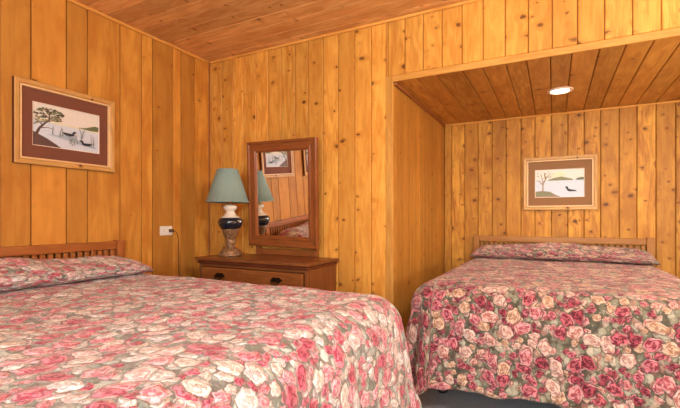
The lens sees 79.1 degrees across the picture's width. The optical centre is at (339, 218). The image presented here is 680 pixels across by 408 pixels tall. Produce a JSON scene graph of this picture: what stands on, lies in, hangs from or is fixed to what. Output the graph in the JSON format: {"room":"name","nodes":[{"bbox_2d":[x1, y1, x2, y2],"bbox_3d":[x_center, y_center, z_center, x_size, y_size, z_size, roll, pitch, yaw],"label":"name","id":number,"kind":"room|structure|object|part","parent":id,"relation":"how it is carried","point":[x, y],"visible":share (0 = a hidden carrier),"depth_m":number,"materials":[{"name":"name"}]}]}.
{"room":"hotel room","nodes":[
{"label":"hotel room","id":0,"kind":"room"},
{"bbox_2d":[0,0,208,277],"bbox_3d":[-2.259,-0.170,1.724,0.140,2.440,4.670,0,0,28],"label":"wall","id":1,"kind":"structure","parent":0,"point":[159,92],"depth_m":2.90,"materials":[{"name":"brown wood"}]},
{"bbox_2d":[12,75,114,172],"bbox_3d":[-1.709,-0.561,2.595,0.030,0.490,0.600,0,0,28],"label":"framed picture","id":2,"kind":"object","parent":1,"relation":"attached to","point":[53,126],"visible":1,"depth_m":2.56,"materials":[{"name":"brown wood"}]},
{"bbox_2d":[33,102,97,152],"bbox_3d":[-1.716,-0.561,2.599,0.011,0.256,0.399,0,0,28],"label":"print","id":3,"kind":"object","parent":2,"relation":"attached to","point":[58,127],"depth_m":2.58,"materials":[{"name":"paper"}]},
{"bbox_2d":[67,0,209,63],"bbox_3d":[-2.188,-1.380,1.687,0.020,0.020,4.470,0,0,28],"label":"trim","id":4,"kind":"structure","parent":1,"relation":"attached to","point":[71,1],"depth_m":3.00,"materials":[{"name":"brown wood"}]},
{"bbox_2d":[160,226,171,235],"bbox_3d":[-1.374,0.099,3.259,0.010,0.072,0.116,0,0,28],"label":"wall outlet","id":5,"kind":"object","parent":1,"relation":"attached to","point":[164,230],"visible":0.96,"depth_m":3.25,"materials":[{"name":"white plastic"}]},
{"bbox_2d":[209,64,209,254],"bbox_3d":[-1.162,-0.160,3.666,0.012,2.420,0.012,0,0,28],"label":"trim","id":6,"kind":"structure","parent":1,"relation":"attached to","point":[209,64],"depth_m":3.66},
{"bbox_2d":[75,0,465,61],"bbox_3d":[-0.068,-1.440,0.605,4.980,0.100,4.710,0,0,28],"label":"ceiling","id":7,"kind":"structure","parent":0,"point":[210,30],"depth_m":2.87,"materials":[{"name":"brown wood"}]},
{"bbox_2d":[394,85,443,333],"bbox_3d":[0.682,-0.002,3.624,0.140,2.103,1.582,0,0,28],"label":"wall","id":8,"kind":"structure","parent":0,"point":[418,136],"depth_m":3.31,"materials":[{"name":"brown wood"}]},
{"bbox_2d":[394,82,445,126],"bbox_3d":[0.726,-0.942,3.534,0.022,0.022,1.473,0,0,28],"label":"trim","id":9,"kind":"structure","parent":8,"relation":"attached to","point":[396,84],"depth_m":3.34,"materials":[{"name":"brown wood"}]},
{"bbox_2d":[210,0,679,298],"bbox_3d":[0.970,-0.170,2.641,5.020,2.440,0.140,0,0,28],"label":"wall","id":10,"kind":"structure","parent":0,"point":[331,89],"depth_m":3.00,"materials":[{"name":"brown wood"}]},
{"bbox_2d":[210,0,482,63],"bbox_3d":[0.960,-1.380,2.556,4.760,0.020,0.020,0,0,28],"label":"trim","id":11,"kind":"structure","parent":10,"relation":"attached to","point":[466,1],"depth_m":2.99,"materials":[{"name":"brown wood"}]},
{"bbox_2d":[386,76,393,304],"bbox_3d":[0.350,0.028,2.892,0.052,2.045,0.022,0,0,28],"label":"trim","id":12,"kind":"structure","parent":10,"relation":"attached to","point":[389,79],"depth_m":2.88,"materials":[{"name":"brown wood"}]},
{"bbox_2d":[393,27,679,81],"bbox_3d":[1.600,-0.973,2.238,2.770,0.043,0.016,0,0,28],"label":"trim","id":13,"kind":"structure","parent":10,"relation":"attached to","point":[674,32],"depth_m":2.43,"materials":[{"name":"brown wood"}]},
{"bbox_2d":[418,388,562,407],"bbox_3d":[0.269,1.090,1.252,5.180,0.080,6.370,0,0,28],"label":"floor","id":14,"kind":"structure","parent":0,"point":[431,398],"depth_m":2.36,"materials":[{"name":"grey carpet"}]},
{"bbox_2d":[0,240,124,258],"bbox_3d":[-1.066,0.601,1.762,1.930,0.899,1.590,0,0,28],"label":"bed","id":15,"kind":"object","parent":14,"relation":"on","point":[116,247],"visible":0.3,"depth_m":2.55,"materials":[{"name":"wood"}]},
{"bbox_3d":[-1.544,0.601,2.876,0.052,0.899,0.055,0,0,28],"label":"post","id":16,"kind":"part","parent":15,"relation":"part of","materials":[{"name":"brown wood"}]},
{"bbox_2d":[0,256,421,407],"bbox_3d":[-0.922,0.621,1.669,2.162,0.832,1.787,0,0,28],"label":"bedspread","id":17,"kind":"object","parent":15,"relation":"on","point":[89,331],"visible":1,"depth_m":1.32,"materials":[{"name":"fabric"}]},
{"bbox_2d":[194,253,338,290],"bbox_3d":[-0.559,0.672,3.084,1.018,0.755,0.446,0,0,28],"label":"dresser","id":18,"kind":"object","parent":14,"relation":"on","point":[259,269],"visible":0.3,"depth_m":2.90,"materials":[{"name":"brown wood"}]},
{"bbox_2d":[169,167,248,276],"bbox_3d":[-0.997,0.128,3.331,0.599,1.056,0.444,0,0,28],"label":"table lamp","id":19,"kind":"object","parent":18,"relation":"on","point":[227,186],"visible":0.91,"depth_m":3.17,"materials":[{"name":"teal fabric"}]},
{"bbox_3d":[-1.088,0.376,3.427,0.515,0.560,0.278,0,0,-5],"label":"cord","id":20,"kind":"part","parent":19,"relation":"part of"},
{"bbox_3d":[-0.887,-0.254,3.253,0.333,0.262,0.333,0,0,28],"label":"lamp shade","id":21,"kind":"part","parent":19,"relation":"part of","materials":[{"name":"green fabric"}]},
{"bbox_3d":[-0.863,0.042,3.240,0.190,0.090,0.190,0,0,28],"label":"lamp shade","id":22,"kind":"part","parent":19,"relation":"part of","materials":[{"name":"blue ceramic"}]},
{"bbox_3d":[-0.890,0.426,3.020,0.107,0.050,0.026,0,0,28],"label":"handle","id":23,"kind":"part","parent":18,"relation":"part of","materials":[{"name":"metal"}]},
{"bbox_3d":[-0.640,0.456,2.928,0.904,0.180,0.040,0,0,28],"label":"drawer","id":24,"kind":"part","parent":18,"relation":"part of","materials":[{"name":"brown wood"}]},
{"bbox_3d":[-0.438,0.426,2.785,0.107,0.050,0.026,0,0,28],"label":"handle","id":25,"kind":"part","parent":18,"relation":"part of","materials":[{"name":"metal"}]},
{"bbox_2d":[247,137,318,256],"bbox_3d":[-0.448,-0.158,3.214,0.671,0.905,0.113,0,0,28],"label":"dresser mirror","id":26,"kind":"object","parent":18,"relation":"on","point":[282,175],"visible":1,"depth_m":3.20,"materials":[{"name":"brown wood"}]},
{"bbox_3d":[-0.672,0.028,3.367,0.044,0.534,0.050,0,0,28],"label":"support post","id":27,"kind":"part","parent":26,"relation":"part of","materials":[{"name":"wood"}]},
{"bbox_3d":[-0.450,-0.189,3.210,0.503,0.676,0.046,0,0,28],"label":"glass","id":28,"kind":"part","parent":26,"relation":"part of","materials":[{"name":"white mirror"}]},
{"bbox_3d":[-0.427,0.270,3.254,0.494,0.049,0.018,0,0,28],"label":"rail","id":29,"kind":"part","parent":26,"relation":"part of","materials":[{"name":"wood"}]},
{"bbox_3d":[-0.194,0.028,3.117,0.044,0.534,0.050,0,0,28],"label":"support post","id":30,"kind":"part","parent":26,"relation":"part of","materials":[{"name":"wood"}]},
{"bbox_2d":[438,235,654,392],"bbox_3d":[1.530,0.606,2.911,1.430,0.889,1.850,0,0,28],"label":"bed","id":31,"kind":"object","parent":14,"relation":"on","point":[478,241],"visible":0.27,"depth_m":3.62,"materials":[{"name":"wood"}]},
{"bbox_3d":[1.336,0.606,4.026,0.055,0.889,0.052,0,0,28],"label":"post","id":32,"kind":"part","parent":31,"relation":"part of","materials":[{"name":"brown wood"}]},
{"bbox_2d":[405,242,679,407],"bbox_3d":[1.451,0.593,2.766,1.635,0.764,2.071,0,0,28],"label":"bedspread","id":33,"kind":"object","parent":31,"relation":"on","point":[565,325],"visible":0.99,"depth_m":2.00,"materials":[{"name":"fabric"}]},
{"bbox_3d":[1.945,0.196,3.708,1.320,0.054,0.042,0,0,28],"label":"rail","id":34,"kind":"part","parent":31,"relation":"part of","materials":[{"name":"brown wood"}]},
{"bbox_3d":[2.555,0.606,3.391,0.055,0.889,0.052,0,0,28],"label":"post","id":35,"kind":"part","parent":31,"relation":"part of","materials":[{"name":"brown wood"}]},
{"bbox_2d":[397,36,679,123],"bbox_3d":[1.925,-1.003,2.916,2.722,0.100,1.509,0,0,28],"label":"ceiling","id":36,"kind":"structure","parent":0,"point":[649,71],"depth_m":2.94,"materials":[{"name":"brown wood"}]},
{"bbox_2d":[547,87,573,94],"bbox_3d":[1.640,-0.945,3.070,0.180,0.014,0.180,0,0,28],"label":"recessed light","id":37,"kind":"object","parent":36,"relation":"in","point":[559,90],"visible":1,"depth_m":3.05,"materials":[{"name":"white"}]},
{"bbox_2d":[444,99,679,278],"bbox_3d":[2.301,-0.002,3.638,2.920,2.103,0.140,0,0,28],"label":"wall","id":38,"kind":"structure","parent":0,"point":[637,148],"depth_m":3.67,"materials":[{"name":"brown wood"}]},
{"bbox_2d":[523,154,597,209],"bbox_3d":[1.975,-0.316,3.712,0.590,0.485,0.030,0,0,28],"label":"framed picture","id":39,"kind":"object","parent":38,"relation":"attached to","point":[570,182],"visible":1,"depth_m":3.71,"materials":[{"name":"brown wood"}]},
{"bbox_2d":[535,168,583,196],"bbox_3d":[1.980,-0.316,3.723,0.392,0.253,0.002,0,0,28],"label":"print","id":40,"kind":"object","parent":39,"relation":"attached to","point":[549,182],"depth_m":3.72,"materials":[{"name":"paper"}]},
{"bbox_2d":[446,100,679,125],"bbox_3d":[2.266,-0.945,3.570,2.720,0.016,0.014,0,0,28],"label":"trim","id":41,"kind":"structure","parent":38,"relation":"attached to","point":[675,101],"depth_m":3.68,"materials":[{"name":"brown wood"}]}
]}

